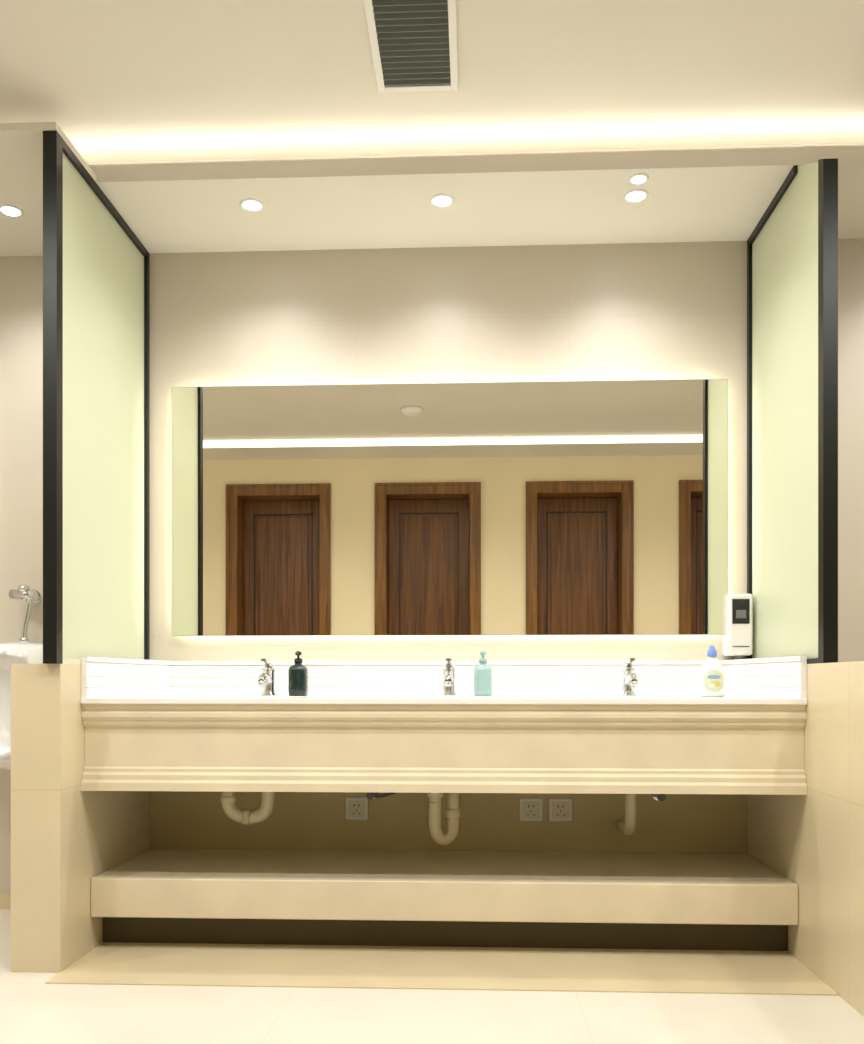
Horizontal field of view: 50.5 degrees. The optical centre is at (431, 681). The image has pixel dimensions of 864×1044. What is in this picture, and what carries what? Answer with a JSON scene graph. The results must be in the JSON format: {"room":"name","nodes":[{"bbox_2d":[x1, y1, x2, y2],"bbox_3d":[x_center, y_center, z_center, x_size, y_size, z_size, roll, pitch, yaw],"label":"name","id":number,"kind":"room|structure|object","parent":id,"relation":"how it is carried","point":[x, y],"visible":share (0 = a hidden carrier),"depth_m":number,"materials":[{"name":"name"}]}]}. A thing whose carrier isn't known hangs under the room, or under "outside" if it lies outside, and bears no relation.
{"room":"public restroom","nodes":[
{"label":"public restroom","id":0,"kind":"room"},
{"bbox_2d":[0,122,95,184],"bbox_3d":[-2.147,-1.656,2.914,2.070,0.022,0.290,0,0,3],"label":"ceiling canopy","id":1,"kind":"object","parent":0,"point":[21,144],"depth_m":2.84,"materials":[{"name":"white paint"}]},
{"bbox_2d":[11,664,148,972],"bbox_3d":[-1.177,0.410,3.136,0.153,0.930,0.760,0,0,3],"label":"wall","id":2,"kind":"structure","parent":0,"point":[64,836],"depth_m":2.76,"materials":[{"name":"beige stone"}]},
{"bbox_2d":[43,131,149,664],"bbox_3d":[-1.123,-0.850,3.120,0.042,1.589,0.784,0,0,3],"label":"glass wall","id":3,"kind":"structure","parent":2,"relation":"on","point":[96,270],"depth_m":3.01,"materials":[{"name":"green glass"}]},
{"bbox_2d":[0,238,863,892],"bbox_3d":[0.047,-0.455,3.511,6.600,2.860,0.100,0,0,3],"label":"wall","id":4,"kind":"structure","parent":0,"point":[665,310],"depth_m":3.47,"materials":[{"name":"paint"}]},
{"bbox_2d":[0,893,10,908],"bbox_3d":[0.045,0.845,3.455,6.400,0.060,0.012,0,0,3],"label":"baseboard","id":5,"kind":"structure","parent":4,"relation":"attached to","point":[5,898],"depth_m":3.52,"materials":[{"name":"beige stone"}]},
{"bbox_2d":[0,643,42,769],"bbox_3d":[-1.560,0.092,3.385,0.372,0.475,0.296,0,0,3],"label":"urinal","id":6,"kind":"object","parent":4,"relation":"attached to","point":[10,653],"visible":0.33,"depth_m":3.38,"materials":[{"name":"white ceramic"}]},
{"bbox_2d":[9,585,40,642],"bbox_3d":[-1.543,-0.256,3.484,0.097,0.220,0.096,0,0,3],"label":"valve","id":7,"kind":"object","parent":6,"relation":"attached to","point":[32,597],"depth_m":3.44,"materials":[{"name":"silver metal"}]},
{"bbox_2d":[345,797,367,819],"bbox_3d":[-0.285,0.480,3.466,0.086,0.086,0.012,0,0,3],"label":"power outlet","id":8,"kind":"object","parent":4,"relation":"attached to","point":[356,808],"visible":0.92,"depth_m":3.46,"materials":[{"name":"white plastic"}]},
{"bbox_2d":[366,792,395,798],"bbox_3d":[-0.173,0.419,3.411,0.120,0.027,0.079,0,0,23],"label":"angle valve","id":9,"kind":"object","parent":4,"relation":"attached to","point":[370,795],"visible":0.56,"depth_m":3.38,"materials":[{"name":"silver metal"}]},
{"bbox_2d":[45,942,838,995],"bbox_3d":[0.026,0.873,3.032,2.258,0.004,0.860,0,0,3],"label":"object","id":10,"kind":"structure","parent":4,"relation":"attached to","point":[108,963],"depth_m":2.77,"materials":[{"name":"beige stone"}]},
{"bbox_2d":[91,848,797,950],"bbox_3d":[0.033,0.753,3.186,2.258,0.235,0.541,0,0,3],"label":"storage shelf","id":11,"kind":"object","parent":10,"relation":"on","point":[433,898],"visible":1,"depth_m":2.97,"materials":[{"name":"beige stone"}]},
{"bbox_2d":[80,656,807,794],"bbox_3d":[0.031,0.132,3.149,2.258,0.424,0.623,0,0,3],"label":"countertop","id":12,"kind":"structure","parent":4,"relation":"attached to","point":[150,725],"depth_m":2.88,"materials":[{"name":"beige stone"}]},
{"bbox_2d":[257,658,275,695],"bbox_3d":[-0.599,-0.017,3.287,0.056,0.135,0.162,0,0,3],"label":"faucet","id":13,"kind":"object","parent":12,"relation":"on","point":[266,679],"visible":1,"depth_m":3.32,"materials":[{"name":"silver metal"}]},
{"bbox_2d":[288,651,307,695],"bbox_3d":[-0.486,-0.031,3.328,0.068,0.163,0.072,0,0,3],"label":"soap pump bottle","id":14,"kind":"object","parent":12,"relation":"on","point":[297,673],"visible":0.98,"depth_m":3.30,"materials":[{"name":"teal plastic"}]},
{"bbox_2d":[441,658,456,695],"bbox_3d":[0.059,-0.017,3.257,0.056,0.135,0.162,0,0,3],"label":"faucet","id":15,"kind":"object","parent":12,"relation":"on","point":[448,671],"visible":0.99,"depth_m":3.29,"materials":[{"name":"silver metal"}]},
{"bbox_2d":[474,651,491,695],"bbox_3d":[0.184,-0.031,3.298,0.068,0.163,0.072,0,0,3],"label":"soap pump bottle","id":16,"kind":"object","parent":12,"relation":"on","point":[482,672],"visible":0.98,"depth_m":3.27,"materials":[{"name":"teal plastic"}]},
{"bbox_2d":[620,658,637,695],"bbox_3d":[0.702,-0.017,3.229,0.056,0.135,0.162,0,0,3],"label":"faucet","id":17,"kind":"object","parent":12,"relation":"on","point":[629,677],"visible":1,"depth_m":3.26,"materials":[{"name":"silver metal"}]},
{"bbox_2d":[699,645,725,696],"bbox_3d":[0.973,-0.038,3.180,0.090,0.178,0.056,0,0,3],"label":"detergent bottle","id":18,"kind":"object","parent":12,"relation":"on","point":[712,676],"visible":1,"depth_m":3.16,"materials":[{"name":"white plastic"}]},
{"bbox_2d":[723,594,752,658],"bbox_3d":[1.125,-0.203,3.371,0.090,0.237,0.098,0,0,3],"label":"soap dispenser","id":19,"kind":"object","parent":12,"relation":"on","point":[738,637],"visible":0.99,"depth_m":3.33,"materials":[{"name":"white plastic"}]},
{"bbox_2d":[81,656,806,698],"bbox_3d":[0.031,-0.015,3.154,2.258,0.131,0.614,0,0,3],"label":"backsplash","id":20,"kind":"structure","parent":4,"relation":"attached to","point":[774,677],"depth_m":3.41,"materials":[{"name":"white stone"}]},
{"bbox_2d":[149,791,746,852],"bbox_3d":[0.045,0.473,3.459,2.258,0.796,0.004,0,0,3],"label":"wall","id":21,"kind":"structure","parent":4,"relation":"attached to","point":[681,823],"depth_m":3.45,"materials":[{"name":"tile"}]},
{"bbox_2d":[520,798,542,820],"bbox_3d":[0.372,0.480,3.437,0.086,0.086,0.012,0,0,3],"label":"power outlet","id":22,"kind":"object","parent":21,"relation":"attached to","point":[531,809],"visible":1,"depth_m":3.43,"materials":[{"name":"white plastic"}]},
{"bbox_2d":[549,798,571,821],"bbox_3d":[0.482,0.480,3.432,0.086,0.086,0.012,0,0,3],"label":"power outlet","id":23,"kind":"object","parent":21,"relation":"attached to","point":[560,809],"visible":1,"depth_m":3.43,"materials":[{"name":"white plastic"}]},
{"bbox_2d":[652,794,665,800],"bbox_3d":[0.820,0.330,3.352,0.066,0.224,0.163,0,0,30],"label":"angle valve","id":24,"kind":"object","parent":21,"relation":"attached to","point":[661,797],"visible":0.26,"depth_m":3.35,"materials":[{"name":"silver metal"}]},
{"bbox_2d":[172,379,727,635],"bbox_3d":[0.053,-0.645,3.438,2.078,0.943,0.044,0,0,3],"label":"wall mirror","id":25,"kind":"object","parent":4,"relation":"attached to","point":[544,507],"visible":0.99,"depth_m":3.42,"materials":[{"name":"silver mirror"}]},
{"bbox_2d":[0,0,863,162],"bbox_3d":[-0.051,-1.835,1.309,6.400,0.100,4.310,0,0,3],"label":"ceiling","id":26,"kind":"structure","parent":0,"point":[123,80],"depth_m":2.71,"materials":[{"name":"paint"}]},
{"bbox_2d":[363,0,457,91],"bbox_3d":[-0.054,-1.778,2.475,0.241,0.014,0.540,0,0,3],"label":"ceiling vent","id":27,"kind":"object","parent":26,"relation":"in","point":[413,43],"depth_m":2.54,"materials":[{"name":"grey metal"}]},
{"bbox_2d":[0,143,863,256],"bbox_3d":[0.034,-1.715,3.212,6.400,0.140,0.500,0,0,3],"label":"ceiling soffit","id":28,"kind":"structure","parent":26,"relation":"attached to","point":[697,194],"depth_m":3.12,"materials":[{"name":"white paint"}]},
{"bbox_2d":[0,204,23,216],"bbox_3d":[-1.469,-1.642,3.189,0.084,0.006,0.084,0,0,3],"label":"recessed light","id":29,"kind":"object","parent":28,"relation":"in","point":[10,210],"visible":1,"depth_m":3.19,"materials":[{"name":"white plastic"}]},
{"bbox_2d":[240,198,263,211],"bbox_3d":[-0.620,-1.642,3.151,0.084,0.006,0.084,0,0,3],"label":"recessed light","id":30,"kind":"object","parent":28,"relation":"in","point":[249,204],"visible":1,"depth_m":3.15,"materials":[{"name":"white plastic"}]},
{"bbox_2d":[430,193,453,206],"bbox_3d":[0.034,-1.642,3.122,0.084,0.006,0.084,0,0,3],"label":"recessed light","id":31,"kind":"object","parent":28,"relation":"in","point":[441,199],"visible":1,"depth_m":3.12,"materials":[{"name":"white plastic"}]},
{"bbox_2d":[623,189,648,202],"bbox_3d":[0.689,-1.642,3.092,0.084,0.006,0.084,0,0,3],"label":"recessed light","id":32,"kind":"object","parent":28,"relation":"in","point":[634,195],"visible":1,"depth_m":3.09,"materials":[{"name":"white plastic"}]},
{"bbox_2d":[628,173,648,184],"bbox_3d":[0.674,-1.642,2.988,0.068,0.006,0.068,0,0,3],"label":"recessed light","id":33,"kind":"object","parent":28,"relation":"in","point":[637,178],"visible":1,"depth_m":2.98,"materials":[{"name":"white plastic"}]},
{"bbox_2d":[0,909,863,1043],"bbox_3d":[-0.051,0.925,1.309,6.400,0.100,4.310,0,0,3],"label":"floor","id":34,"kind":"structure","parent":0,"point":[32,1011],"depth_m":2.39,"materials":[{"name":"tile"}]},
{"bbox_2d":[747,661,863,1016],"bbox_3d":[1.212,0.410,2.558,0.153,0.930,1.700,0,0,3],"label":"wall","id":35,"kind":"structure","parent":0,"point":[814,840],"depth_m":2.65,"materials":[{"name":"beige stone"}]},
{"bbox_2d":[747,158,837,663],"bbox_3d":[1.178,-0.850,3.037,0.042,1.589,0.744,0,0,3],"label":"glass wall","id":36,"kind":"structure","parent":35,"relation":"on","point":[792,250],"depth_m":2.93,"materials":[{"name":"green glass"}]},
{"bbox_3d":[-0.605,0.144,3.145,0.452,0.150,0.326,0,0,3],"label":"sink basin","id":37,"kind":"object","parent":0,"visible":0},
{"bbox_2d":[220,792,274,824],"bbox_3d":[-0.641,0.360,3.342,0.207,0.290,0.291,0,0,3],"label":"drain pipe","id":38,"kind":"object","parent":37,"relation":"attached to","point":[227,799],"visible":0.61,"depth_m":3.21,"materials":[{"name":"plastic"}]},
{"bbox_3d":[0.052,0.144,3.116,0.451,0.150,0.326,0,0,3],"label":"sink basin","id":39,"kind":"object","parent":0,"visible":0},
{"bbox_2d":[427,793,460,844],"bbox_3d":[0.047,0.393,3.310,0.117,0.356,0.293,0,0,3],"label":"drain pipe","id":40,"kind":"object","parent":39,"relation":"attached to","point":[452,812],"visible":0.67,"depth_m":3.19,"materials":[{"name":"plastic"}]},
{"bbox_3d":[0.696,0.144,3.087,0.452,0.150,0.326,0,0,3],"label":"sink basin","id":41,"kind":"object","parent":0,"visible":0},
{"bbox_2d":[617,794,636,834],"bbox_3d":[0.706,0.385,3.317,0.052,0.340,0.221,0,0,3],"label":"drain pipe","id":42,"kind":"object","parent":41,"relation":"attached to","point":[627,826],"visible":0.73,"depth_m":3.22,"materials":[{"name":"plastic"}]}
]}

